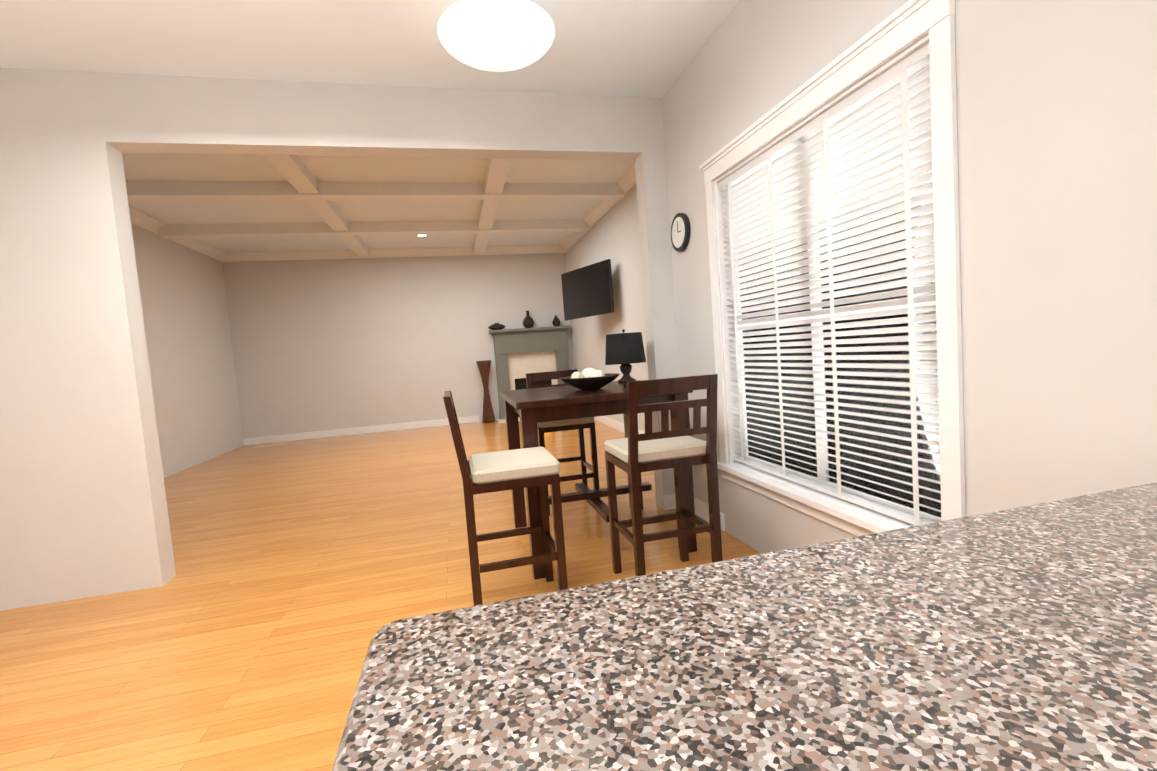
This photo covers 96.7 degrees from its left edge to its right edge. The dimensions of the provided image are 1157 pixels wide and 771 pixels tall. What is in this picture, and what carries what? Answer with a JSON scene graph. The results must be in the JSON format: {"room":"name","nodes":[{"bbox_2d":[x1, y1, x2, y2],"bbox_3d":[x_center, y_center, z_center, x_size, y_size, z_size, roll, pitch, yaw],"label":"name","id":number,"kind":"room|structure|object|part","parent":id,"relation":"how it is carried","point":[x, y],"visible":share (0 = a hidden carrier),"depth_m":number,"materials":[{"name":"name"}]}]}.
{"room":"dining room and kitchen","nodes":[
{"label":"dining room and kitchen","id":0,"kind":"room"},
{"bbox_2d":[131,223,242,477],"bbox_3d":[-5.232,-0.532,5.749,0.151,3.450,6.440,-5,4,-13],"label":"wall","id":1,"kind":"structure","parent":0,"point":[183,289],"depth_m":7.24,"materials":[{"name":"grey paint"}]},
{"bbox_2d":[129,207,228,261],"bbox_3d":[-5.212,-1.995,5.687,0.112,0.129,6.130,-5,4,-13],"label":"crown molding","id":2,"kind":"structure","parent":1,"relation":"attached to","point":[137,218],"depth_m":7.28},
{"bbox_2d":[0,68,677,610],"bbox_3d":[-1.571,-0.566,3.239,4.600,3.325,0.150,-5,4,-13],"label":"wall","id":3,"kind":"structure","parent":0,"point":[82,502],"depth_m":2.93,"materials":[{"name":"grey paint"}]},
{"bbox_2d":[642,152,664,509],"bbox_3d":[0.537,-0.359,3.679,0.004,2.550,0.003,-5,4,-13],"label":"trim","id":4,"kind":"structure","parent":3,"relation":"attached to","point":[651,302],"depth_m":3.66,"materials":[{"name":"grey paint"}]},
{"bbox_2d":[0,0,738,97],"bbox_3d":[-0.737,-1.692,-0.689,4.900,0.120,8.060,-5,4,-13],"label":"ceiling","id":5,"kind":"structure","parent":0,"point":[641,48],"depth_m":2.73,"materials":[{"name":"white paint"}]},
{"bbox_2d":[437,0,554,71],"bbox_3d":[-0.370,-1.665,2.296,0.520,0.384,0.520,-5,4,-13],"label":"pendant light","id":6,"kind":"object","parent":5,"relation":"hanging from","point":[498,35],"visible":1,"depth_m":2.19,"materials":[{"name":"white glass"}]},
{"bbox_2d":[122,152,634,252],"bbox_3d":[-2.415,-2.368,6.340,6.200,0.120,6.440,-5,4,-13],"label":"ceiling","id":7,"kind":"structure","parent":0,"point":[197,167],"depth_m":6.23,"materials":[{"name":"beige paint"}]},
{"bbox_2d":[126,155,625,257],"bbox_3d":[-2.406,-2.239,6.353,5.900,0.140,6.130,-5,4,-13],"label":"ceiling beams","id":8,"kind":"structure","parent":7,"relation":"attached to","point":[490,192],"depth_m":6.19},
{"bbox_2d":[0,420,760,770],"bbox_3d":[-1.226,1.169,2.651,6.200,0.100,14.500,-5,4,-13],"label":"floor","id":9,"kind":"structure","parent":0,"point":[306,570],"depth_m":2.75,"materials":[{"name":"brown wood"}]},
{"bbox_2d":[476,360,494,422],"bbox_3d":[-1.713,0.112,9.565,0.280,1.150,0.280,-5,4,-13],"label":"floor vase","id":10,"kind":"object","parent":9,"relation":"on","point":[484,371],"visible":1,"depth_m":9.50,"materials":[{"name":"brown wood"}]},
{"bbox_2d":[443,391,567,605],"bbox_3d":[-0.348,0.540,2.462,0.482,1.049,0.438,-5,4,-13],"label":"dining chair","id":11,"kind":"object","parent":9,"relation":"on","point":[497,471],"visible":0.94,"depth_m":2.29,"materials":[{"name":"brown wood"}]},
{"bbox_2d":[489,325,570,422],"bbox_3d":[-0.834,-0.238,9.729,1.540,1.699,0.500,-5,4,-13],"label":"fireplace mantel","id":12,"kind":"object","parent":9,"relation":"on","point":[520,353],"visible":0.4,"depth_m":9.82,"materials":[{"name":"grey wood"}]},
{"bbox_2d":[488,323,505,329],"bbox_3d":[-1.529,-1.102,9.642,0.330,0.130,0.220,-5,4,-13],"label":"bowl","id":13,"kind":"object","parent":12,"relation":"on","point":[496,326],"visible":0.9,"depth_m":9.57,"materials":[{"name":"ceramic"}]},
{"bbox_2d":[522,311,533,327],"bbox_3d":[-0.955,-1.253,9.773,0.230,0.330,0.230,-5,4,-13],"label":"vase","id":14,"kind":"object","parent":12,"relation":"on","point":[528,321],"visible":0.92,"depth_m":9.71,"materials":[{"name":"ceramic"}]},
{"bbox_2d":[552,315,559,325],"bbox_3d":[-0.427,-1.240,9.901,0.160,0.210,0.160,-5,4,-13],"label":"vase","id":15,"kind":"object","parent":12,"relation":"on","point":[556,321],"visible":0.92,"depth_m":9.85,"materials":[{"name":"ceramic"}]},
{"bbox_2d":[526,369,599,515],"bbox_3d":[-0.129,0.417,4.052,0.438,1.049,0.482,-5,4,-13],"label":"dining chair","id":16,"kind":"object","parent":9,"relation":"on","point":[580,424],"visible":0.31,"depth_m":3.89,"materials":[{"name":"brown wood"}]},
{"bbox_2d":[500,380,696,579],"bbox_3d":[0.079,0.498,3.294,1.000,0.959,1.000,-5,4,-13],"label":"dining table","id":17,"kind":"object","parent":9,"relation":"on","point":[532,407],"visible":0.58,"depth_m":2.91,"materials":[{"name":"brown wood"}]},
{"bbox_2d":[560,373,619,389],"bbox_3d":[0.072,-0.019,3.215,0.380,0.081,0.380,-5,4,-13],"label":"bowl","id":18,"kind":"object","parent":17,"relation":"on","point":[590,383],"visible":0.94,"depth_m":3.10,"materials":[{"name":"ceramic"}]},
{"bbox_2d":[571,368,604,377],"bbox_3d":[0.051,-0.052,3.202,0.208,0.116,0.248,-5,4,-13],"label":"decorative balls","id":19,"kind":"object","parent":18,"relation":"in","point":[588,372],"visible":0.54,"depth_m":3.15},
{"bbox_2d":[605,329,645,382],"bbox_3d":[0.329,-0.211,3.628,0.290,0.371,0.290,-5,4,-13],"label":"table lamp","id":20,"kind":"object","parent":17,"relation":"on","point":[625,350],"visible":1,"depth_m":3.52,"materials":[{"name":"fabric"}]},
{"bbox_2d":[604,374,722,576],"bbox_3d":[0.411,0.477,2.581,0.438,1.049,0.482,-5,4,-13],"label":"dining chair","id":21,"kind":"object","parent":9,"relation":"on","point":[634,454],"visible":0.98,"depth_m":2.42,"materials":[{"name":"brown wood"}]},
{"bbox_3d":[0.726,0.686,0.407,1.659,0.879,0.572,-5,4,-13],"label":"cabinet end panel","id":22,"kind":"object","parent":9,"relation":"on","visible":0},
{"bbox_2d":[332,495,1156,770],"bbox_3d":[0.367,0.257,0.339,1.050,0.035,0.750,-5,4,-13],"label":"countertop","id":23,"kind":"structure","parent":22,"relation":"on","point":[1023,638],"depth_m":0.45,"materials":[{"name":"multicoloured stone"}]},
{"bbox_2d":[1088,482,1156,509],"bbox_3d":[1.377,0.228,-0.331,0.664,0.035,2.522,-5,4,-13],"label":"countertop","id":24,"kind":"structure","parent":22,"relation":"on","point":[1145,495],"depth_m":0.80,"materials":[{"name":"stone"}]},
{"bbox_2d":[223,253,570,444],"bbox_3d":[-3.034,-0.942,9.500,5.850,3.450,0.150,-5,4,-13],"label":"wall","id":25,"kind":"structure","parent":0,"point":[238,352],"depth_m":9.27,"materials":[{"name":"grey paint"}]},
{"bbox_2d":[243,416,479,444],"bbox_3d":[-3.820,0.800,9.311,3.999,0.120,0.013,-5,4,-13],"label":"baseboard","id":26,"kind":"structure","parent":25,"relation":"attached to","point":[440,422],"depth_m":9.25,"materials":[{"name":"white wood"}]},
{"bbox_2d":[225,245,560,261],"bbox_3d":[-3.123,-2.387,9.271,5.640,0.129,0.110,-5,4,-13],"label":"crown molding","id":27,"kind":"structure","parent":25,"relation":"attached to","point":[498,250],"depth_m":9.21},
{"bbox_2d":[563,185,648,431],"bbox_3d":[0.632,-1.050,7.142,0.151,3.450,6.440,-5,4,-13],"label":"wall","id":28,"kind":"structure","parent":0,"point":[615,237],"depth_m":7.17,"materials":[{"name":"grey paint"}]},
{"bbox_2d":[561,259,613,320],"bbox_3d":[0.166,-1.353,7.447,0.561,0.710,1.178,-5,4,-13],"label":"wall-mounted tv","id":29,"kind":"object","parent":28,"relation":"attached to","point":[587,291],"visible":1,"depth_m":7.33,"materials":[{"name":"black plastic"}]},
{"bbox_2d":[561,164,635,252],"bbox_3d":[0.399,-2.492,7.019,0.112,0.129,6.130,-5,4,-13],"label":"crown molding","id":30,"kind":"structure","parent":28,"relation":"attached to","point":[626,183],"depth_m":7.34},
{"bbox_2d":[594,416,644,433],"bbox_3d":[0.669,0.614,7.238,0.018,0.120,6.129,-5,4,-13],"label":"baseboard","id":31,"kind":"structure","parent":28,"relation":"attached to","point":[619,426],"depth_m":7.85,"materials":[{"name":"white wood"}]},
{"bbox_2d":[662,0,1156,553],"bbox_3d":[1.643,-0.583,0.019,0.150,3.325,7.910,-5,4,-13],"label":"wall","id":32,"kind":"structure","parent":0,"point":[1056,100],"depth_m":1.44,"materials":[{"name":"grey paint"}]},
{"bbox_2d":[671,213,690,250],"bbox_3d":[0.686,-1.035,3.478,0.034,0.250,0.250,-5,4,-13],"label":"wall clock","id":33,"kind":"object","parent":32,"relation":"attached to","point":[680,231],"visible":1,"depth_m":3.44,"materials":[{"name":"black plastic"}]},
{"bbox_2d":[694,497,724,530],"bbox_3d":[0.851,0.854,3.529,0.014,0.110,0.560,-5,4,-13],"label":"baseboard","id":34,"kind":"structure","parent":32,"relation":"attached to","point":[701,509],"depth_m":3.50,"materials":[{"name":"white wood"}]},
{"bbox_2d":[700,0,965,535],"bbox_3d":[1.051,-0.341,2.396,0.165,1.898,1.610,-5,4,-13],"label":"window","id":35,"kind":"structure","parent":32,"relation":"in","point":[903,27],"depth_m":2.12,"materials":[{"name":"white wood"}]},
{"bbox_2d":[718,42,940,525],"bbox_3d":[1.068,-0.334,2.400,0.057,1.647,1.388,-5,4,-13],"label":"window blinds","id":36,"kind":"object","parent":35,"relation":"attached to","point":[880,143],"visible":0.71,"depth_m":2.15,"materials":[{"name":"white plastic"}]},
{"bbox_3d":[1.117,-0.334,2.412,0.022,1.659,1.394,-5,4,-13],"label":"dining window sash","id":37,"kind":"part","parent":35,"relation":"part of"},
{"label":"outside","id":38,"kind":"structure","parent":0,"visible":0},
{"bbox_2d":[916,191,939,461],"bbox_3d":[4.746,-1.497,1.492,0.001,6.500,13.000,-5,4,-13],"label":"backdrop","id":39,"kind":"structure","parent":38,"point":[927,351],"depth_m":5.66,"materials":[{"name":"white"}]}
]}

